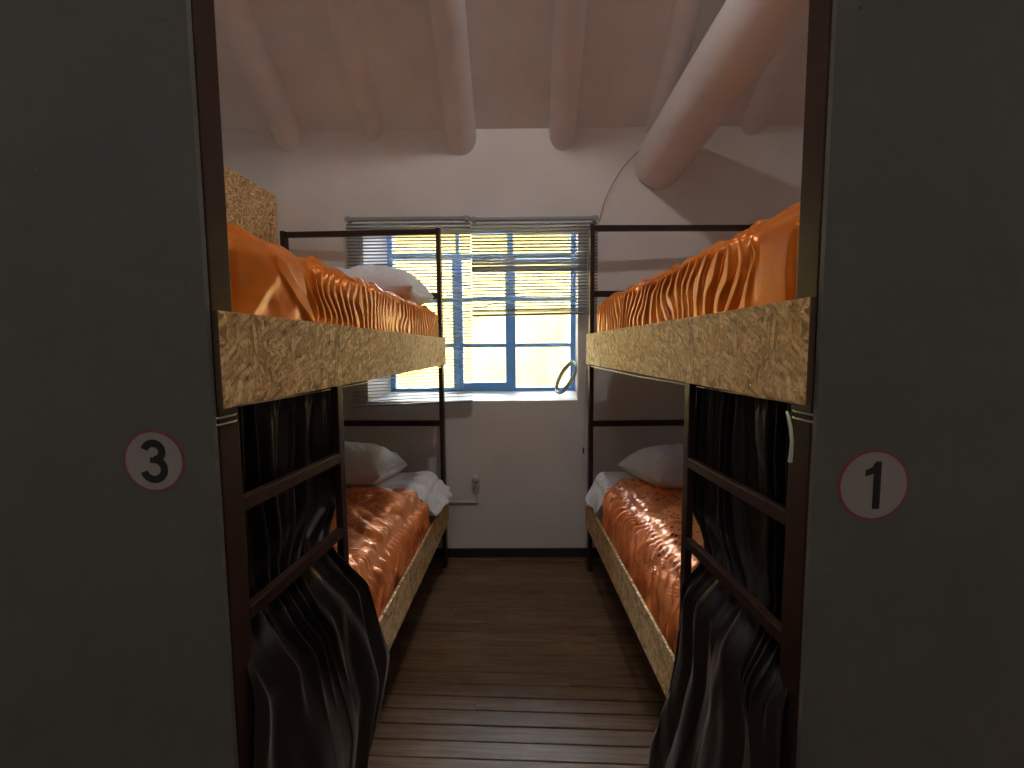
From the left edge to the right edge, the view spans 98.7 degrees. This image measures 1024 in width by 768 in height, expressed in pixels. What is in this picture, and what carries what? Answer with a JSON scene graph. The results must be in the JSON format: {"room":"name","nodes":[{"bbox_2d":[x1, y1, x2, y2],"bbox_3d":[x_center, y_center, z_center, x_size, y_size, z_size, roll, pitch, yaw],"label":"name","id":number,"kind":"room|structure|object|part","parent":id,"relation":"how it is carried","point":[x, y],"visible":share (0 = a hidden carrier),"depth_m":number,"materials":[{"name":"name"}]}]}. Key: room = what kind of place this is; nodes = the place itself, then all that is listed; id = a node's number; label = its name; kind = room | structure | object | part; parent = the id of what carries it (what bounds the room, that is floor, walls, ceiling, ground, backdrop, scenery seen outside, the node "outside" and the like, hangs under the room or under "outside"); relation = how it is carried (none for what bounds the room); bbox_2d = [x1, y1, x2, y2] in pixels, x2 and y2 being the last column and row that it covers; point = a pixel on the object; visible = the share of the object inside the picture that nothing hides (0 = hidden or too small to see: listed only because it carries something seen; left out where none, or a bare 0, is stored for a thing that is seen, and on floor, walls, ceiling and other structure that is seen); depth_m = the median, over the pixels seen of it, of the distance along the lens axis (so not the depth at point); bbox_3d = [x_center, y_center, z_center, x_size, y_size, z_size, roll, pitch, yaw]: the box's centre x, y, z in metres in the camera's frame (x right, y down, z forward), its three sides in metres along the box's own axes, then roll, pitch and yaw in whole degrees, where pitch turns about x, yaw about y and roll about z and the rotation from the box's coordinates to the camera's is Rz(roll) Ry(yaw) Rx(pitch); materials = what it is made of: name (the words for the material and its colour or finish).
{"room":"dormitory","nodes":[
{"label":"dormitory","id":0,"kind":"room"},
{"bbox_2d":[215,0,807,131],"bbox_3d":[-0.017,-2.592,0.049,5.300,2.400,6.120,0,5,1],"label":"ceiling","id":1,"kind":"structure","parent":0,"point":[510,42],"depth_m":2.49,"materials":[{"name":"paint"}]},
{"bbox_2d":[214,0,300,151],"bbox_3d":[-1.444,-2.513,1.412,0.191,2.374,2.907,0,5,1],"label":"ceiling beam","id":2,"kind":"structure","parent":1,"relation":"attached to","point":[237,19],"depth_m":2.44,"materials":[{"name":"paint"}]},
{"bbox_2d":[324,0,383,140],"bbox_3d":[-0.911,-2.565,1.403,0.167,2.357,2.894,0,5,1],"label":"ceiling beam","id":3,"kind":"structure","parent":1,"relation":"attached to","point":[341,13],"depth_m":2.46,"materials":[{"name":"paint"}]},
{"bbox_2d":[430,0,475,154],"bbox_3d":[-0.330,-2.505,1.402,0.207,2.391,2.921,0,5,1],"label":"ceiling beam","id":4,"kind":"structure","parent":1,"relation":"attached to","point":[449,21],"depth_m":2.43,"materials":[{"name":"paint"}]},
{"bbox_2d":[549,0,587,150],"bbox_3d":[0.294,-2.512,1.396,0.188,2.372,2.905,0,5,1],"label":"ceiling beam","id":5,"kind":"structure","parent":1,"relation":"attached to","point":[569,20],"depth_m":2.42,"materials":[{"name":"paint"}]},
{"bbox_2d":[645,0,703,132],"bbox_3d":[0.890,-2.585,1.385,0.176,2.372,2.905,0,5,1],"label":"ceiling beam","id":6,"kind":"structure","parent":1,"relation":"attached to","point":[685,14],"depth_m":2.41,"materials":[{"name":"paint"}]},
{"bbox_2d":[634,0,808,188],"bbox_3d":[1.417,-2.065,0.925,0.366,1.941,3.978,-2,5,-15],"label":"ceiling beam","id":7,"kind":"structure","parent":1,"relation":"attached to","point":[745,36],"depth_m":2.17,"materials":[{"name":"paint"}]},
{"bbox_2d":[740,14,808,135],"bbox_3d":[1.494,-2.606,1.378,0.188,2.379,2.911,0,5,1],"label":"ceiling beam","id":8,"kind":"structure","parent":1,"relation":"attached to","point":[769,85],"depth_m":2.54,"materials":[{"name":"paint"}]},
{"bbox_2d":[222,125,803,547],"bbox_3d":[0.029,-0.109,3.111,5.300,3.150,0.420,0,5,1],"label":"wall","id":9,"kind":"structure","parent":0,"point":[524,448],"depth_m":2.83,"materials":[{"name":"paint"}]},
{"bbox_2d":[344,215,472,407],"bbox_3d":[-0.652,-0.452,2.822,0.792,1.210,0.038,0,5,1],"label":"blind","id":10,"kind":"object","parent":9,"relation":"attached to","point":[466,218],"visible":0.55,"depth_m":2.80,"materials":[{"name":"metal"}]},
{"bbox_3d":[-0.647,0.129,2.868,0.784,0.046,0.024,0,5,1],"label":"rail","id":11,"kind":"part","parent":10,"relation":"part of","materials":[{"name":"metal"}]},
{"bbox_2d":[449,489,477,502],"bbox_3d":[-0.507,0.758,2.970,0.558,0.096,0.012,0,5,1],"label":"cable conduit","id":12,"kind":"object","parent":9,"relation":"attached to","point":[476,501],"visible":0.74,"depth_m":2.96,"materials":[{"name":"white plastic"}]},
{"bbox_2d":[472,475,479,488],"bbox_3d":[-0.243,0.661,2.947,0.054,0.096,0.036,0,5,1],"label":"wall socket","id":13,"kind":"object","parent":9,"relation":"attached to","point":[475,480],"visible":1,"depth_m":2.94,"materials":[{"name":"white plastic"}]},
{"bbox_2d":[386,233,575,391],"bbox_3d":[-0.219,-0.530,3.217,1.357,1.165,0.056,0,5,1],"label":"window","id":14,"kind":"structure","parent":9,"relation":"in","point":[510,384],"depth_m":3.21,"materials":[{"name":"blue paint"}]},
{"bbox_2d":[432,548,599,557],"bbox_3d":[0.037,1.148,2.996,4.700,0.062,0.014,0,5,1],"label":"baseboard","id":15,"kind":"structure","parent":9,"relation":"attached to","point":[452,552],"depth_m":2.99,"materials":[{"name":"black paint"}]},
{"bbox_2d":[470,215,598,452],"bbox_3d":[0.146,-0.300,2.823,0.806,1.509,0.046,0,5,1],"label":"blind","id":16,"kind":"object","parent":9,"relation":"attached to","point":[478,263],"visible":0.95,"depth_m":2.79,"materials":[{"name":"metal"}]},
{"bbox_3d":[0.145,-0.446,2.814,0.798,0.026,0.024,0,5,1],"label":"rail","id":17,"kind":"part","parent":16,"relation":"part of","materials":[{"name":"metal"}]},
{"bbox_3d":[0.469,-0.304,2.801,0.024,1.453,0.005,0,5,1],"label":"pull cord","id":18,"kind":"part","parent":16,"relation":"part of","materials":[{"name":"white fabric"}]},
{"bbox_2d":[555,361,576,393],"bbox_3d":[0.374,-0.046,3.043,0.156,0.229,0.213,0,5,1],"label":"hoop","id":19,"kind":"object","parent":9,"relation":"on","point":[570,363],"visible":0.94,"depth_m":3.01},
{"bbox_2d":[599,152,637,221],"bbox_3d":[0.738,-1.302,2.753,0.378,0.547,0.040,1,5,13],"label":"cable","id":20,"kind":"object","parent":9,"relation":"attached to","point":[637,152],"visible":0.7,"depth_m":2.77,"materials":[{"name":"black rubber"}]},
{"bbox_2d":[369,557,665,767],"bbox_3d":[-0.040,1.479,0.075,5.412,0.121,5.893,0,5,1],"label":"floor","id":21,"kind":"structure","parent":0,"point":[495,662],"depth_m":1.92,"materials":[{"name":"brown wood"}]},
{"bbox_2d":[0,0,448,767],"bbox_3d":[-1.139,0.079,1.843,1.362,2.400,2.119,0,5,2],"label":"bunk bed","id":22,"kind":"object","parent":21,"relation":"on","point":[127,365],"visible":0.91,"depth_m":0.77,"materials":[{"name":"brown metal"}]},
{"bbox_3d":[-1.185,0.279,0.804,1.348,2.110,0.011,0,5,2],"label":"panel","id":23,"kind":"part","parent":22,"relation":"part of","materials":[{"name":"grey laminate"}]},
{"bbox_3d":[-0.523,0.281,0.815,0.030,2.155,0.058,0,5,2],"label":"post","id":24,"kind":"part","parent":22,"relation":"part of","materials":[{"name":"brown metal"}]},
{"bbox_3d":[-1.417,0.122,2.838,0.030,2.155,0.058,0,5,2],"label":"post","id":25,"kind":"part","parent":22,"relation":"part of","materials":[{"name":"brown metal"}]},
{"bbox_2d":[238,388,388,767],"bbox_3d":[-0.495,0.662,1.128,0.192,1.305,0.606,0,5,2],"label":"curtain","id":26,"kind":"object","parent":22,"relation":"hanging from","point":[318,669],"visible":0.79,"depth_m":1.06,"materials":[{"name":"brown fabric"}]},
{"bbox_3d":[-0.500,0.657,1.319,0.020,1.314,0.034,0,5,2],"label":"ladder post","id":27,"kind":"part","parent":22,"relation":"part of","materials":[{"name":"brown metal"}]},
{"bbox_3d":[-0.446,0.118,2.800,0.030,2.155,0.058,0,5,2],"label":"post","id":28,"kind":"part","parent":22,"relation":"part of","materials":[{"name":"brown metal"}]},
{"bbox_3d":[-0.968,0.791,1.874,0.876,0.268,1.922,0,5,2],"label":"mattress","id":29,"kind":"object","parent":22,"relation":"on","visible":0},
{"bbox_2d":[330,485,428,618],"bbox_3d":[-0.933,0.733,1.673,0.915,0.314,1.546,0,5,2],"label":"duvet","id":30,"kind":"object","parent":29,"relation":"on","point":[387,527],"visible":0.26,"depth_m":1.91,"materials":[{"name":"orange fabric"}]},
{"bbox_2d":[346,471,451,516],"bbox_3d":[-0.645,0.633,2.599,0.569,0.165,0.428,0,5,2],"label":"sheet","id":31,"kind":"object","parent":29,"relation":"on","point":[432,491],"visible":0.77,"depth_m":2.52,"materials":[{"name":"white fabric"}]},
{"bbox_2d":[344,441,407,485],"bbox_3d":[-0.998,0.459,2.576,0.664,0.254,0.421,0,5,7],"label":"pillow","id":32,"kind":"object","parent":31,"relation":"on","point":[366,464],"visible":0.49,"depth_m":2.41,"materials":[{"name":"white fabric"}]},
{"bbox_3d":[-0.976,-0.220,1.791,0.876,0.241,1.922,0,5,2],"label":"mattress","id":33,"kind":"object","parent":22,"relation":"on","visible":0},
{"bbox_2d":[227,222,437,336],"bbox_3d":[-0.934,-0.299,1.756,0.915,0.243,1.880,0,5,2],"label":"duvet","id":34,"kind":"object","parent":33,"relation":"on","point":[267,279],"visible":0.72,"depth_m":1.10,"materials":[{"name":"orange fabric"}]},
{"bbox_2d":[335,265,433,304],"bbox_3d":[-0.798,-0.528,2.439,0.640,0.229,0.420,0,5,5],"label":"pillow","id":35,"kind":"object","parent":34,"relation":"on","point":[401,282],"visible":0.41,"depth_m":2.26,"materials":[{"name":"white fabric"}]},
{"bbox_2d":[585,0,1023,767],"bbox_3d":[1.159,0.190,1.776,1.370,2.155,2.016,-1,5,-1],"label":"bunk bed","id":36,"kind":"object","parent":21,"relation":"on","point":[897,356],"visible":0.75,"depth_m":0.75,"materials":[{"name":"brown metal"}]},
{"bbox_3d":[0.490,0.116,2.739,0.030,2.155,0.058,-1,5,-1],"label":"post","id":37,"kind":"part","parent":36,"relation":"part of","materials":[{"name":"brown metal"}]},
{"bbox_3d":[0.520,0.649,1.322,0.020,1.314,0.034,-1,5,-1],"label":"ladder post","id":38,"kind":"part","parent":36,"relation":"part of","materials":[{"name":"brown metal"}]},
{"bbox_2d":[648,385,790,767],"bbox_3d":[0.513,0.611,1.099,0.191,1.215,0.581,-1,5,-1],"label":"curtain","id":39,"kind":"object","parent":36,"relation":"hanging from","point":[723,707],"visible":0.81,"depth_m":1.07,"materials":[{"name":"brown fabric"}]},
{"bbox_3d":[0.529,0.274,0.803,0.030,2.155,0.058,-1,5,-1],"label":"post","id":40,"kind":"part","parent":36,"relation":"part of","materials":[{"name":"brown metal"}]},
{"bbox_3d":[1.190,0.263,0.779,1.348,2.110,0.011,-1,5,-1],"label":"panel","id":41,"kind":"part","parent":36,"relation":"part of","materials":[{"name":"grey laminate"}]},
{"bbox_3d":[1.002,0.780,1.827,0.876,0.269,1.872,-1,5,-1],"label":"mattress","id":42,"kind":"object","parent":36,"relation":"on","visible":0},
{"bbox_2d":[585,472,637,514],"bbox_3d":[0.705,0.639,2.611,0.546,0.196,0.298,-1,5,-1],"label":"sheet","id":43,"kind":"object","parent":42,"relation":"on","point":[603,480],"visible":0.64,"depth_m":2.56,"materials":[{"name":"white fabric"}]},
{"bbox_2d":[618,444,683,488],"bbox_3d":[1.002,0.457,2.507,0.660,0.220,0.420,-2,5,-15],"label":"pillow","id":44,"kind":"object","parent":42,"relation":"on","point":[660,466],"visible":0.47,"depth_m":2.36,"materials":[{"name":"white fabric"}]},
{"bbox_2d":[601,478,703,655],"bbox_3d":[0.961,0.729,1.704,0.915,0.288,1.647,-1,5,-1],"label":"duvet","id":45,"kind":"object","parent":42,"relation":"on","point":[642,520],"visible":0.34,"depth_m":1.84,"materials":[{"name":"orange fabric"}]},
{"bbox_3d":[0.994,-0.242,1.744,0.876,0.264,1.872,-1,5,-1],"label":"mattress","id":46,"kind":"object","parent":36,"relation":"on","visible":0},
{"bbox_2d":[597,202,799,331],"bbox_3d":[0.952,-0.320,1.659,0.915,0.271,1.725,-1,5,-1],"label":"duvet","id":47,"kind":"object","parent":46,"relation":"on","point":[758,265],"visible":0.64,"depth_m":1.07,"materials":[{"name":"orange fabric"}]},
{"label":"outside","id":48,"kind":"structure","parent":0,"visible":0},
{"bbox_3d":[0.099,2.005,8.852,24.000,0.200,10.680,0,5,1],"label":"ground","id":49,"kind":"structure","parent":48,"visible":0},
{"bbox_2d":[393,234,569,387],"bbox_3d":[0.141,-0.211,6.503,14.360,4.598,0.939,0,5,1],"label":"window glass","id":50,"kind":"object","parent":49,"relation":"on","point":[488,363],"visible":0.02,"depth_m":6.26,"materials":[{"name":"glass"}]},
{"bbox_2d":[443,271,556,320],"bbox_3d":[-0.099,-1.269,6.141,2.906,1.148,0.073,0,5,1],"label":"cable","id":51,"kind":"object","parent":50,"relation":"attached to","point":[553,271],"visible":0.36,"depth_m":6.11,"materials":[{"name":"black rubber"}]},
{"bbox_2d":[541,235,544,386],"bbox_3d":[0.433,-1.008,6.210,0.050,2.331,0.020,0,5,1],"label":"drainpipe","id":52,"kind":"object","parent":50,"relation":"attached to","point":[542,235],"visible":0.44,"depth_m":6.25,"materials":[{"name":"white metal"}]},
{"bbox_2d":[561,235,568,376],"bbox_3d":[0.740,-1.134,6.196,0.113,2.081,0.020,0,5,1],"label":"cable","id":53,"kind":"object","parent":50,"relation":"attached to","point":[568,235],"visible":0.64,"depth_m":6.21,"materials":[{"name":"black rubber"}]}
]}

